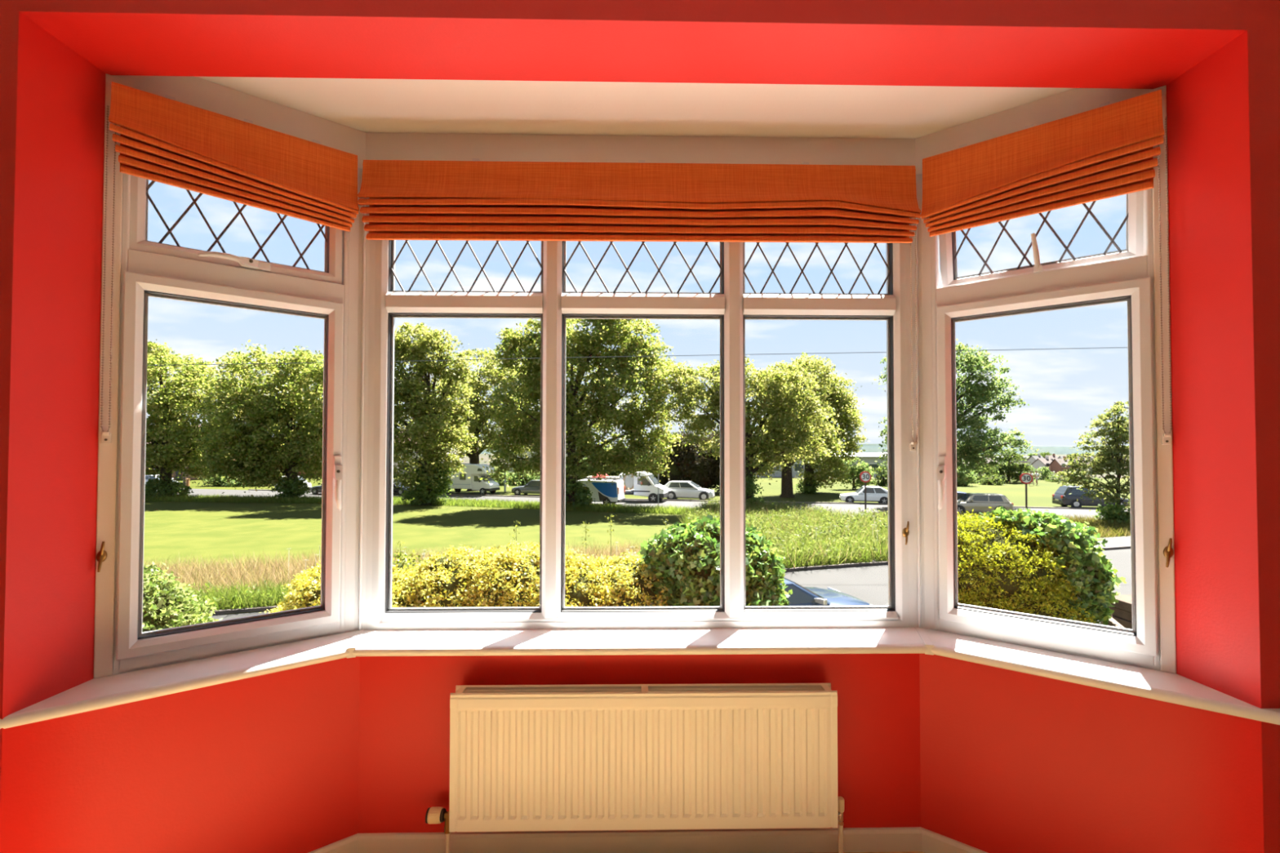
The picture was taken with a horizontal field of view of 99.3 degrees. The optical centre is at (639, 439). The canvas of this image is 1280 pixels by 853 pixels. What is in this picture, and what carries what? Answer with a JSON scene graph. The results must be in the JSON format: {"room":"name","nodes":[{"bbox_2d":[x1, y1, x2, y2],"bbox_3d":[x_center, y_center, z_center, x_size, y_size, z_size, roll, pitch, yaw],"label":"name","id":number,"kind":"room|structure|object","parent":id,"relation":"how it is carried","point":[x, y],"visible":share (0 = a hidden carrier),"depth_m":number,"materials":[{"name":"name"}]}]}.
{"room":"living room","nodes":[
{"label":"living room","id":0,"kind":"room"},
{"bbox_2d":[0,676,255,852],"bbox_3d":[-1.490,1.134,1.616,0.126,0.811,0.552,-1,-1,33],"label":"wall","id":1,"kind":"structure","parent":0,"point":[171,773],"depth_m":1.62,"materials":[{"name":"red paint"}]},
{"bbox_2d":[105,74,365,168],"bbox_3d":[-1.340,-1.092,1.914,0.756,0.174,0.160,1,-1,-38],"label":"wall","id":2,"kind":"structure","parent":0,"point":[193,91],"depth_m":1.83,"materials":[{"name":"white paint"}]},
{"bbox_2d":[253,656,359,852],"bbox_3d":[-1.343,1.279,1.868,0.756,1.091,0.160,1,-1,-38],"label":"wall","id":3,"kind":"structure","parent":0,"point":[306,754],"depth_m":1.91,"materials":[{"name":"red paint"}]},
{"bbox_2d":[0,631,355,728],"bbox_3d":[-1.381,0.715,1.648,1.016,0.032,0.217,1,-1,-38],"label":"windowsill","id":4,"kind":"structure","parent":3,"relation":"on","point":[94,694],"depth_m":1.61,"materials":[{"name":"white plastic"}]},
{"bbox_2d":[112,173,349,675],"bbox_3d":[-1.322,-0.152,1.819,0.610,1.709,0.136,1,-1,-38],"label":"window","id":5,"kind":"structure","parent":3,"relation":"in","point":[149,268],"depth_m":1.76,"materials":[{"name":"white plastic"}]},
{"bbox_2d":[100,81,359,443],"bbox_3d":[-1.294,-0.518,1.776,0.661,1.067,0.094,1,-1,-38],"label":"blind","id":6,"kind":"object","parent":5,"relation":"attached to","point":[167,140],"visible":1,"depth_m":1.74,"materials":[{"name":"orange fabric"}]},
{"bbox_2d":[307,833,357,852],"bbox_3d":[-1.310,1.484,1.778,0.703,0.078,0.016,1,-1,-38],"label":"baseboard","id":7,"kind":"structure","parent":3,"relation":"attached to","point":[347,845],"depth_m":1.96,"materials":[{"name":"white paint"}]},
{"bbox_2d":[344,168,375,632],"bbox_3d":[-1.057,-0.152,2.061,0.125,1.719,0.121,0,-1,-1],"label":"window frame","id":8,"kind":"structure","parent":3,"relation":"attached to","point":[355,236],"depth_m":2.02,"materials":[{"name":"white plastic"}]},
{"bbox_2d":[358,197,365,631],"bbox_3d":[-1.032,-0.148,2.021,0.010,1.709,0.010,0,-1,-1],"label":"trim","id":9,"kind":"structure","parent":3,"relation":"attached to","point":[364,214],"depth_m":2.02,"materials":[{"name":"white plastic"}]},
{"bbox_2d":[195,76,1075,138],"bbox_3d":[0.004,-1.227,1.965,3.298,0.140,0.618,0,-1,-1],"label":"ceiling","id":10,"kind":"structure","parent":0,"point":[362,104],"depth_m":1.89,"materials":[{"name":"white paint"}]},
{"bbox_2d":[358,653,920,833],"bbox_3d":[0.007,1.285,2.103,2.199,1.091,0.160,0,-1,-1],"label":"wall","id":11,"kind":"structure","parent":0,"point":[404,760],"depth_m":2.03,"materials":[{"name":"red paint"}]},
{"bbox_2d":[425,683,844,852],"bbox_3d":[-0.010,1.216,1.971,1.496,0.633,0.103,0,-1,-1],"label":"radiator","id":12,"kind":"object","parent":11,"relation":"attached to","point":[722,756],"visible":1,"depth_m":1.93,"materials":[{"name":"white metal"}]},
{"bbox_2d":[356,826,921,852],"bbox_3d":[0.007,1.490,2.011,2.090,0.078,0.016,0,-1,-1],"label":"baseboard","id":13,"kind":"structure","parent":11,"relation":"attached to","point":[891,838],"depth_m":2.01,"materials":[{"name":"white paint"}]},
{"bbox_2d":[371,240,908,630],"bbox_3d":[0.010,-0.146,2.085,2.010,1.709,0.070,0,-1,-1],"label":"window","id":14,"kind":"structure","parent":11,"relation":"in","point":[553,304],"depth_m":2.06,"materials":[{"name":"white plastic"}]},
{"bbox_2d":[357,158,920,450],"bbox_3d":[0.014,-0.497,2.008,2.062,1.077,0.093,0,-1,-1],"label":"blind","id":15,"kind":"object","parent":14,"relation":"attached to","point":[476,199],"visible":1,"depth_m":1.99,"materials":[{"name":"orange fabric"}]},
{"bbox_2d":[346,626,933,657],"bbox_3d":[0.009,0.721,1.953,2.114,0.034,0.222,0,-1,-1],"label":"windowsill","id":16,"kind":"structure","parent":11,"relation":"on","point":[749,641],"depth_m":1.89,"materials":[{"name":"white plastic"}]},
{"bbox_2d":[0,0,1279,852],"bbox_3d":[-0.030,0.262,1.680,5.200,3.120,0.580,0,-1,-1],"label":"wall","id":17,"kind":"structure","parent":0,"point":[1217,61],"depth_m":1.46,"materials":[{"name":"red paint"}]},
{"bbox_2d":[96,541,106,572],"bbox_3d":[-1.573,0.342,1.589,0.023,0.089,0.018,1,-1,-38],"label":"cleat","id":18,"kind":"object","parent":17,"relation":"attached to","point":[101,556],"visible":1,"depth_m":1.59,"materials":[{"name":"gold metal"}]},
{"bbox_2d":[93,82,123,678],"bbox_3d":[-1.594,-0.181,1.639,0.041,1.759,0.074,1,-1,-38],"label":"trim","id":19,"kind":"structure","parent":17,"relation":"attached to","point":[107,452],"depth_m":1.61,"materials":[{"name":"white paint"}]},
{"bbox_2d":[902,521,909,544],"bbox_3d":[1.005,0.353,2.049,0.023,0.089,0.018,0,-1,-1],"label":"cleat","id":20,"kind":"object","parent":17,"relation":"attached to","point":[905,531],"visible":1,"depth_m":2.05,"materials":[{"name":"gold metal"}]},
{"bbox_2d":[1152,93,1176,673],"bbox_3d":[1.614,-0.176,1.683,0.035,1.759,0.074,-1,-1,37],"label":"trim","id":21,"kind":"structure","parent":17,"relation":"attached to","point":[1164,452],"depth_m":1.65,"materials":[{"name":"white paint"}]},
{"bbox_2d":[1163,537,1173,567],"bbox_3d":[1.588,0.340,1.634,0.023,0.089,0.018,-1,-1,37],"label":"cleat","id":22,"kind":"object","parent":17,"relation":"attached to","point":[1168,552],"visible":1,"depth_m":1.63,"materials":[{"name":"gold metal"}]},
{"bbox_2d":[365,132,915,165],"bbox_3d":[0.010,-1.086,2.148,2.199,0.174,0.160,0,-1,-1],"label":"wall","id":23,"kind":"structure","parent":0,"point":[379,146],"depth_m":2.07,"materials":[{"name":"white paint"}]},
{"bbox_2d":[805,851,924,852],"bbox_3d":[0.001,1.546,-0.206,4.900,0.120,4.447,0,-1,-1],"label":"floor","id":24,"kind":"structure","parent":0,"point":[875,851],"depth_m":2.01,"materials":[{"name":"brown"}]},
{"bbox_2d":[919,653,1022,852],"bbox_3d":[1.355,1.283,1.910,0.752,1.091,0.160,-1,-1,37],"label":"wall","id":25,"kind":"structure","parent":0,"point":[971,747],"depth_m":1.94,"materials":[{"name":"red paint"}]},
{"bbox_2d":[915,176,920,627],"bbox_3d":[1.050,-0.145,2.058,0.010,1.709,0.010,0,-1,-1],"label":"trim","id":26,"kind":"structure","parent":25,"relation":"attached to","point":[917,252],"depth_m":2.05,"materials":[{"name":"white plastic"}]},
{"bbox_2d":[906,173,934,630],"bbox_3d":[1.076,-0.149,2.098,0.123,1.719,0.122,0,-1,-1],"label":"trim","id":27,"kind":"structure","parent":25,"relation":"attached to","point":[924,240],"depth_m":2.05,"materials":[{"name":"white plastic"}]},
{"bbox_2d":[920,826,987,852],"bbox_3d":[1.324,1.488,1.819,0.697,0.078,0.016,-1,-1,37],"label":"baseboard","id":28,"kind":"structure","parent":25,"relation":"attached to","point":[931,842],"depth_m":1.98,"materials":[{"name":"white paint"}]},
{"bbox_2d":[931,188,1159,670],"bbox_3d":[1.363,-0.148,1.884,0.610,1.709,0.203,-1,-1,37],"label":"window","id":29,"kind":"structure","parent":25,"relation":"in","point":[1120,275],"depth_m":1.81,"materials":[{"name":"white plastic"}]},
{"bbox_2d":[920,89,1172,444],"bbox_3d":[1.315,-0.519,1.816,0.661,1.077,0.094,-1,-1,37],"label":"blind","id":30,"kind":"object","parent":29,"relation":"attached to","point":[1106,151],"visible":1,"depth_m":1.77,"materials":[{"name":"orange fabric"}]},
{"bbox_2d":[924,628,1279,724],"bbox_3d":[1.403,0.719,1.686,1.021,0.032,0.217,-1,-1,37],"label":"windowsill","id":31,"kind":"structure","parent":25,"relation":"on","point":[1158,685],"depth_m":1.65,"materials":[{"name":"white plastic"}]},
{"bbox_2d":[915,85,1166,174],"bbox_3d":[1.359,-1.088,1.956,0.752,0.174,0.160,-1,-1,37],"label":"wall","id":32,"kind":"structure","parent":0,"point":[1077,100],"depth_m":1.89,"materials":[{"name":"white paint"}]},
{"bbox_2d":[1020,671,1262,852],"bbox_3d":[1.505,1.139,1.663,0.119,0.811,0.543,1,-1,-35],"label":"wall","id":33,"kind":"structure","parent":0,"point":[1104,771],"depth_m":1.66,"materials":[{"name":"red paint"}]},
{"label":"outside","id":34,"kind":"structure","parent":0,"visible":0},
{"bbox_2d":[469,444,1120,454],"bbox_3d":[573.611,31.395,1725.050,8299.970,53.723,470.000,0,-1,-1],"label":"hills","id":35,"kind":"structure","parent":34,"point":[871,448],"depth_m":1608.63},
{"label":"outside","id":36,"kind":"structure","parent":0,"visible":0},
{"bbox_2d":[146,346,1127,365],"bbox_3d":[2.575,-3.446,22.119,68.407,1.594,0.026,0,-1,-1],"label":"overhead cable","id":37,"kind":"object","parent":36,"point":[1121,347],"visible":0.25,"depth_m":22.06,"materials":[{"name":"grey plastic"}]},
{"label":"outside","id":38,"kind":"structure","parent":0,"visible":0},
{"bbox_2d":[205,548,1131,624],"bbox_3d":[3.078,4.621,13.629,89.308,0.018,9.683,0,-1,-17],"label":"driveway","id":39,"kind":"structure","parent":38,"point":[869,584],"depth_m":18.18,"materials":[{"name":"concrete"}]},
{"bbox_2d":[780,577,873,605],"bbox_3d":[3.112,3.911,12.662,4.521,1.468,2.136,0,-1,-15],"label":"saloon","id":40,"kind":"object","parent":39,"relation":"on","point":[801,596],"visible":0.09,"depth_m":12.18,"materials":[{"name":"blue paint"}]},
{"bbox_2d":[814,597,826,604],"bbox_3d":[3.970,3.550,11.928,0.117,0.135,0.274,1,-1,-23],"label":"mirror","id":41,"kind":"object","parent":40,"relation":"on","point":[818,601],"depth_m":11.90,"materials":[{"name":"silver metal"}]},
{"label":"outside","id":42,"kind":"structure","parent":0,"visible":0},
{"bbox_2d":[462,453,1129,479],"bbox_3d":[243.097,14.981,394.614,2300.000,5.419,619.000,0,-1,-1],"label":"terrain","id":43,"kind":"structure","parent":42,"point":[466,460],"depth_m":406.28,"materials":[{"name":"green plant"}]},
{"bbox_2d":[1026,453,1044,466],"bbox_3d":[202.976,11.338,278.440,5.192,7.700,6.700,0,-1,-3],"label":"house","id":44,"kind":"structure","parent":43,"relation":"on","point":[1032,459],"depth_m":278.28,"materials":[{"name":"beige"}]},
{"bbox_2d":[1031,456,1052,473],"bbox_3d":[161.606,10.585,217.708,5.178,7.700,6.700,0,-1,-7],"label":"house","id":45,"kind":"structure","parent":43,"relation":"on","point":[1045,462],"depth_m":216.86,"materials":[{"name":"beige"}]},
{"bbox_2d":[1048,456,1071,473],"bbox_3d":[163.248,10.432,210.737,4.857,7.700,6.700,0,-1,5],"label":"house","id":46,"kind":"structure","parent":43,"relation":"on","point":[1056,466],"depth_m":209.70,"materials":[{"name":"brick"}]},
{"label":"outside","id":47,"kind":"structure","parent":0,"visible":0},
{"bbox_2d":[174,466,1129,563],"bbox_3d":[33.649,6.175,76.799,590.000,0.580,147.400,0,-1,-1],"label":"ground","id":48,"kind":"structure","parent":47,"point":[1040,495],"depth_m":58.10,"materials":[{"name":"green plant"}]},
{"bbox_2d":[145,424,252,479],"bbox_3d":[-67.511,1.398,82.816,14.500,8.900,8.700,0,-1,10],"label":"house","id":49,"kind":"structure","parent":48,"relation":"on","point":[176,472],"depth_m":78.45,"materials":[{"name":"brick"}]},
{"bbox_2d":[197,471,283,486],"bbox_3d":[-47.250,4.316,65.083,10.080,2.804,5.134,0,-1,-7],"label":"bush","id":50,"kind":"object","parent":48,"relation":"on","point":[221,480],"visible":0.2,"depth_m":63.60,"materials":[{"name":"green plant"}]},
{"bbox_2d":[182,339,323,499],"bbox_3d":[-29.159,-1.591,46.929,16.940,13.862,10.933,0,-1,-1],"label":"tree","id":51,"kind":"object","parent":48,"relation":"on","point":[258,414],"visible":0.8,"depth_m":44.57,"materials":[{"name":"green plant"}]},
{"bbox_2d":[182,560,644,609],"bbox_3d":[-7.336,4.365,16.289,23.326,0.641,1.616,0,-1,-18],"label":"weeds","id":52,"kind":"object","parent":48,"relation":"on","point":[207,584],"visible":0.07,"depth_m":14.85,"materials":[{"name":"green plant"}]},
{"bbox_2d":[393,428,462,475],"bbox_3d":[-38.084,1.675,95.332,11.500,8.900,7.700,0,-1,10],"label":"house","id":53,"kind":"structure","parent":48,"relation":"on","point":[415,452],"depth_m":92.08,"materials":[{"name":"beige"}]},
{"bbox_2d":[440,461,500,494],"bbox_3d":[-16.959,3.752,53.580,6.038,3.196,2.345,0,-1,15],"label":"campervan","id":54,"kind":"object","parent":48,"relation":"on","point":[473,471],"visible":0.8,"depth_m":52.34,"materials":[{"name":"white metal"}]},
{"bbox_2d":[413,346,538,491],"bbox_3d":[-16.460,-2.208,57.467,14.934,15.550,8.514,0,-1,-5],"label":"tree","id":55,"kind":"object","parent":48,"relation":"on","point":[475,426],"visible":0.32,"depth_m":56.15,"materials":[{"name":"green plant"}]},
{"bbox_2d":[488,469,540,485],"bbox_3d":[-13.861,4.285,67.740,14.192,3.156,6.738,0,-1,1],"label":"bush","id":56,"kind":"object","parent":48,"relation":"on","point":[522,481],"visible":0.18,"depth_m":65.87,"materials":[{"name":"green plant"}]},
{"bbox_2d":[511,479,539,495],"bbox_3d":[-10.015,4.633,52.105,4.369,1.496,2.086,0,-1,15],"label":"saloon","id":57,"kind":"object","parent":48,"relation":"on","point":[532,486],"visible":0.53,"depth_m":51.40,"materials":[{"name":"grey paint"}]},
{"bbox_2d":[507,443,576,472],"bbox_3d":[-14.495,1.599,89.745,12.500,8.900,8.700,0,-1,10],"label":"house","id":58,"kind":"structure","parent":48,"relation":"on","point":[527,452],"depth_m":86.29,"materials":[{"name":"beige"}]},
{"bbox_2d":[565,447,655,479],"bbox_3d":[-3.764,3.085,60.023,12.464,5.020,6.968,0,-1,-10],"label":"bush","id":59,"kind":"object","parent":48,"relation":"on","point":[613,473],"visible":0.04,"depth_m":58.19,"materials":[{"name":"green plant"}]},
{"bbox_2d":[198,545,1130,616],"bbox_3d":[4.792,4.715,19.190,39.312,0.218,0.415,0,-1,-17],"label":"pavement","id":60,"kind":"structure","parent":48,"relation":"on","point":[875,563],"depth_m":19.71,"materials":[{"name":"grey concrete"}]},
{"bbox_2d":[642,428,719,493],"bbox_3d":[5.454,2.134,55.333,11.766,6.844,7.093,0,-1,-9],"label":"bush","id":61,"kind":"object","parent":48,"relation":"on","point":[686,466],"visible":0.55,"depth_m":53.48,"materials":[{"name":"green plant"}]},
{"bbox_2d":[248,488,1128,510],"bbox_3d":[1.423,5.251,47.114,88.631,0.208,1.323,0,-1,13],"label":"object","id":62,"kind":"structure","parent":48,"relation":"on","point":[248,489],"depth_m":44.47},
{"bbox_2d":[664,480,715,500],"bbox_3d":[4.202,4.492,47.471,4.521,1.655,2.156,0,-1,15],"label":"hatchback","id":63,"kind":"object","parent":48,"relation":"on","point":[676,489],"visible":0.78,"depth_m":46.71,"materials":[{"name":"white paint"}]},
{"bbox_2d":[754,351,851,497],"bbox_3d":[13.908,-1.265,50.488,10.376,13.469,8.138,0,-1,3],"label":"tree","id":64,"kind":"object","parent":48,"relation":"on","point":[787,491],"visible":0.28,"depth_m":49.07,"materials":[{"name":"green plant"}]},
{"bbox_2d":[752,453,887,478],"bbox_3d":[27.856,4.216,92.440,30.500,3.880,14.700,0,-1,8],"label":"building","id":65,"kind":"structure","parent":48,"relation":"on","point":[870,459],"depth_m":85.64,"materials":[{"name":"grey"}]},
{"bbox_2d":[793,352,870,493],"bbox_3d":[18.607,-1.568,55.485,9.218,14.279,7.877,0,-1,22],"label":"tree","id":66,"kind":"object","parent":48,"relation":"on","point":[848,415],"visible":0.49,"depth_m":54.04,"materials":[{"name":"green plant"}]},
{"bbox_2d":[836,455,878,489],"bbox_3d":[23.838,3.684,60.428,5.613,3.931,3.682,0,-1,-1],"label":"tree","id":67,"kind":"object","parent":48,"relation":"on","point":[855,470],"visible":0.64,"depth_m":59.94,"materials":[{"name":"green plant"}]},
{"bbox_2d":[839,485,887,503],"bbox_3d":[18.541,4.559,44.576,4.115,1.423,2.026,0,-1,15],"label":"hatchback","id":68,"kind":"object","parent":48,"relation":"on","point":[873,493],"visible":0.82,"depth_m":43.85,"materials":[{"name":"white paint"}]},
{"bbox_2d":[859,471,871,513],"bbox_3d":[14.821,3.682,35.755,0.730,3.144,0.153,0,-1,8],"label":"speed sign","id":69,"kind":"object","parent":48,"relation":"on","point":[865,477],"visible":0.99,"depth_m":35.71,"materials":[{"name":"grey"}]},
{"bbox_2d":[871,465,887,485],"bbox_3d":[29.972,4.376,66.629,3.927,2.801,3.048,0,-1,-21],"label":"tree","id":70,"kind":"object","parent":48,"relation":"on","point":[883,482],"visible":0.57,"depth_m":66.24,"materials":[{"name":"green plant"}]},
{"bbox_2d":[871,338,1039,484],"bbox_3d":[24.300,-1.432,42.238,12.317,13.500,6.897,0,-1,2],"label":"street tree","id":71,"kind":"object","parent":48,"relation":"on","point":[971,451],"visible":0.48,"depth_m":41.69,"materials":[{"name":"green plant"}]},
{"bbox_2d":[956,464,980,486],"bbox_3d":[39.003,4.388,66.279,4.661,3.326,3.771,0,-1,-1],"label":"bush","id":72,"kind":"object","parent":48,"relation":"on","point":[970,476],"visible":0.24,"depth_m":65.55,"materials":[{"name":"green plant"}]},
{"bbox_2d":[970,464,996,483],"bbox_3d":[45.425,4.543,73.136,4.950,2.763,3.930,0,-1,-10],"label":"tree","id":73,"kind":"object","parent":48,"relation":"on","point":[988,468],"visible":0.23,"depth_m":72.35,"materials":[{"name":"green plant"}]},
{"bbox_2d":[975,473,1008,485],"bbox_3d":[44.306,5.269,68.614,3.577,1.970,3.110,0,-1,24],"label":"bush","id":74,"kind":"object","parent":48,"relation":"on","point":[991,480],"visible":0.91,"depth_m":68.18,"materials":[{"name":"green plant"}]},
{"bbox_2d":[988,447,1035,483],"bbox_3d":[49.660,3.393,73.283,6.556,5.072,5.001,0,-1,-1],"label":"tree","id":75,"kind":"object","parent":48,"relation":"on","point":[1010,470],"visible":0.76,"depth_m":72.33,"materials":[{"name":"green plant"}]},
{"bbox_2d":[1019,472,1032,508],"bbox_3d":[25.523,3.750,35.939,0.730,3.043,0.153,0,-1,19],"label":"speed sign","id":76,"kind":"object","parent":48,"relation":"on","point":[1026,478],"visible":0.99,"depth_m":35.90,"materials":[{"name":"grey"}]},
{"bbox_2d":[1025,466,1055,479],"bbox_3d":[59.265,5.060,81.010,4.320,2.108,4.208,0,-1,-1],"label":"tree","id":77,"kind":"object","parent":48,"relation":"on","point":[1046,474],"visible":0.51,"depth_m":80.25,"materials":[{"name":"green plant"}]},
{"bbox_2d":[957,511,1130,537],"bbox_3d":[25.826,4.678,30.025,19.940,0.562,9.158,0,-1,-1],"label":"grass","id":78,"kind":"structure","parent":48,"relation":"on","point":[1104,529],"depth_m":29.15,"materials":[{"name":"green plant"}]},
{"bbox_2d":[1044,473,1068,482],"bbox_3d":[57.588,5.601,74.986,3.720,1.784,2.907,0,-1,-1],"label":"bush","id":79,"kind":"object","parent":48,"relation":"on","point":[1059,479],"visible":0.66,"depth_m":74.63,"materials":[{"name":"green plant"}]},
{"bbox_2d":[1052,485,1129,507],"bbox_3d":[34.102,4.398,41.225,4.369,1.667,2.146,0,-1,15],"label":"car","id":80,"kind":"object","parent":48,"relation":"on","point":[1061,496],"visible":0.61,"depth_m":40.74,"materials":[{"name":"grey paint"}]},
{"bbox_2d":[1053,400,1130,524],"bbox_3d":[27.440,1.402,31.936,6.936,7.404,3.822,0,-1,13],"label":"young tree","id":81,"kind":"object","parent":48,"relation":"on","point":[1110,458],"visible":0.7,"depth_m":31.27,"materials":[{"name":"green plant"}]},
{"bbox_2d":[1108,595,1132,629],"bbox_3d":[8.894,3.665,9.289,1.150,1.750,1.000,0,-1,-1],"label":"fence","id":82,"kind":"object","parent":48,"relation":"on","point":[1122,613],"visible":0.02,"depth_m":9.40,"materials":[{"name":"brown wood"}]},
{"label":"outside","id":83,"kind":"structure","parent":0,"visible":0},
{"bbox_3d":[-1.645,3.790,5.025,16.900,1.910,5.550,0,-1,-1],"label":"garden","id":84,"kind":"object","parent":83,"visible":0},
{"bbox_2d":[142,561,222,632],"bbox_3d":[-5.975,2.119,6.273,1.834,1.493,1.912,-1,-1,38],"label":"bush","id":85,"kind":"object","parent":84,"relation":"on","point":[166,604],"visible":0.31,"depth_m":6.23,"materials":[{"name":"green plant"}]},
{"bbox_2d":[392,547,428,577],"bbox_3d":[-3.442,2.299,7.320,2.212,1.612,2.217,1,-2,-44],"label":"shrub","id":86,"kind":"object","parent":84,"relation":"on","point":[402,562],"visible":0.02,"depth_m":7.36,"materials":[{"name":"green plant"}]},
{"bbox_2d":[259,539,673,613],"bbox_3d":[-1.715,2.054,6.294,5.456,1.774,1.666,0,-1,-1],"label":"hedge","id":87,"kind":"object","parent":84,"relation":"on","point":[508,577],"visible":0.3,"depth_m":5.86,"materials":[{"name":"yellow plant"}]},
{"bbox_2d":[636,514,792,606],"bbox_3d":[0.703,1.869,6.110,1.866,2.039,1.872,-1,-1,42],"label":"bush","id":88,"kind":"object","parent":84,"relation":"on","point":[688,556],"visible":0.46,"depth_m":5.77,"materials":[{"name":"green plant"}]},
{"bbox_2d":[957,506,1099,623],"bbox_3d":[3.634,2.034,5.625,1.763,2.653,1.776,0,-1,-15],"label":"conifer hedge","id":89,"kind":"object","parent":84,"relation":"on","point":[997,570],"visible":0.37,"depth_m":5.10,"materials":[{"name":"yellow plant"}]},
{"bbox_2d":[977,506,1126,625],"bbox_3d":[4.238,2.025,5.514,1.374,2.664,1.054,1,-1,-28],"label":"bush","id":90,"kind":"object","parent":84,"relation":"on","point":[1092,571],"visible":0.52,"depth_m":5.17,"materials":[{"name":"green plant"}]},
{"bbox_2d":[1100,613,1125,628],"bbox_3d":[4.537,2.448,5.085,0.080,1.392,1.090,0,-1,26],"label":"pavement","id":91,"kind":"structure","parent":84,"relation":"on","point":[1112,622],"depth_m":5.34,"materials":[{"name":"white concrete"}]},
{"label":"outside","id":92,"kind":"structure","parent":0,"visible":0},
{"bbox_2d":[143,501,826,614],"bbox_3d":[-35.464,4.813,26.275,87.339,0.050,43.766,0,-1,7],"label":"lawn","id":93,"kind":"structure","parent":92,"point":[198,529],"depth_m":29.68,"materials":[{"name":"green plant"}]},
{"bbox_2d":[144,339,239,498],"bbox_3d":[-43.804,-1.734,47.880,18.399,14.145,10.913,0,-1,-1],"label":"tree","id":94,"kind":"object","parent":93,"relation":"on","point":[171,447],"visible":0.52,"depth_m":46.87,"materials":[{"name":"green plant"}]},
{"bbox_2d":[143,537,647,597],"bbox_3d":[-7.372,4.322,19.259,24.606,0.775,5.803,0,-1,-17],"label":"grass","id":95,"kind":"structure","parent":93,"relation":"on","point":[261,571],"depth_m":18.03,"materials":[{"name":"beige plant"}]},
{"bbox_2d":[182,556,643,610],"bbox_3d":[-7.307,4.309,16.262,24.324,0.687,2.644,0,-1,-17],"label":"grass","id":96,"kind":"structure","parent":93,"relation":"on","point":[263,602],"depth_m":14.88,"materials":[{"name":"green plant"}]},
{"bbox_2d":[144,493,702,515],"bbox_3d":[-18.425,4.898,42.876,58.641,0.500,6.392,0,-1,11],"label":"grass","id":97,"kind":"structure","parent":93,"relation":"on","point":[632,508],"depth_m":42.17,"materials":[{"name":"green plant"}]},
{"bbox_2d":[393,321,484,505],"bbox_3d":[-17.936,-2.067,42.665,11.304,14.670,7.267,0,-1,2],"label":"tree","id":98,"kind":"object","parent":93,"relation":"on","point":[433,464],"visible":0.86,"depth_m":41.73,"materials":[{"name":"green plant"}]},
{"bbox_2d":[288,542,642,577],"bbox_3d":[-3.941,4.058,17.713,14.891,1.254,3.220,0,-1,-1],"label":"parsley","id":99,"kind":"object","parent":93,"relation":"on","point":[616,542],"visible":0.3,"depth_m":18.31,"materials":[{"name":"green plant"}]},
{"bbox_2d":[479,318,686,510],"bbox_3d":[-4.267,-2.630,40.059,15.404,15.732,8.269,0,-1,5],"label":"tree","id":100,"kind":"object","parent":93,"relation":"on","point":[580,435],"visible":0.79,"depth_m":38.99,"materials":[{"name":"green plant"}]},
{"bbox_2d":[657,355,834,505],"bbox_3d":[7.252,-0.345,37.789,11.990,11.107,6.203,0,-1,-5],"label":"tree","id":101,"kind":"object","parent":93,"relation":"on","point":[780,409],"visible":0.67,"depth_m":36.84,"materials":[{"name":"green plant"}]},
{"bbox_2d":[676,495,982,567],"bbox_3d":[9.667,4.271,29.468,17.502,1.312,19.831,0,-1,-11],"label":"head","id":102,"kind":"object","parent":93,"relation":"on","point":[877,528],"visible":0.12,"depth_m":24.79},
{"bbox_2d":[677,497,984,568],"bbox_3d":[10.787,4.384,28.749,18.316,1.062,21.016,0,-1,-1],"label":"meadow grass","id":103,"kind":"structure","parent":93,"relation":"on","point":[798,562],"depth_m":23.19,"materials":[{"name":"green plant"}]},
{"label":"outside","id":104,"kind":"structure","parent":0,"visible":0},
{"bbox_2d":[855,536,1130,562],"bbox_3d":[23.910,4.839,25.983,31.925,0.100,2.045,0,-1,-16],"label":"pavement","id":105,"kind":"structure","parent":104,"point":[1119,540],"depth_m":25.37,"materials":[{"name":"grey concrete"}]},
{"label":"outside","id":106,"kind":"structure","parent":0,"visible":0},
{"bbox_2d":[177,488,1127,520],"bbox_3d":[-13.364,5.270,48.681,165.000,0.020,46.000,0,-1,-1],"label":"road","id":107,"kind":"structure","parent":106,"point":[882,508],"depth_m":44.12,"materials":[{"name":"grey asphalt"}]},
{"bbox_2d":[310,484,322,494],"bbox_3d":[-29.568,4.619,52.705,4.470,1.496,2.086,0,-1,15],"label":"saloon","id":108,"kind":"object","parent":107,"relation":"on","point":[317,489],"visible":0.19,"depth_m":52.17,"materials":[{"name":"grey paint"}]},
{"bbox_2d":[392,479,411,495],"bbox_3d":[-23.894,4.638,52.794,4.470,1.476,2.086,0,-1,15],"label":"car","id":109,"kind":"object","parent":107,"relation":"on","point":[396,490],"visible":0.18,"depth_m":51.70,"materials":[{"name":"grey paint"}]},
{"bbox_2d":[576,472,625,505],"bbox_3d":[-3.729,3.879,43.092,4.877,2.577,1.888,0,-1,15],"label":"van","id":110,"kind":"object","parent":107,"relation":"on","point":[602,491],"visible":0.54,"depth_m":41.98,"materials":[{"name":"white metal"}]},
{"bbox_2d":[618,471,668,502],"bbox_3d":[-0.702,4.029,46.218,6.018,2.542,2.300,0,-1,15],"label":"van","id":111,"kind":"object","parent":107,"relation":"on","point":[649,488],"visible":0.61,"depth_m":44.98,"materials":[{"name":"white metal"}]},
{"bbox_2d":[956,493,1013,515],"bbox_3d":[22.674,4.397,36.684,3.912,1.469,2.066,0,-1,15],"label":"hatchback","id":112,"kind":"object","parent":107,"relation":"on","point":[976,502],"visible":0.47,"depth_m":35.91,"materials":[{"name":"beige paint"}]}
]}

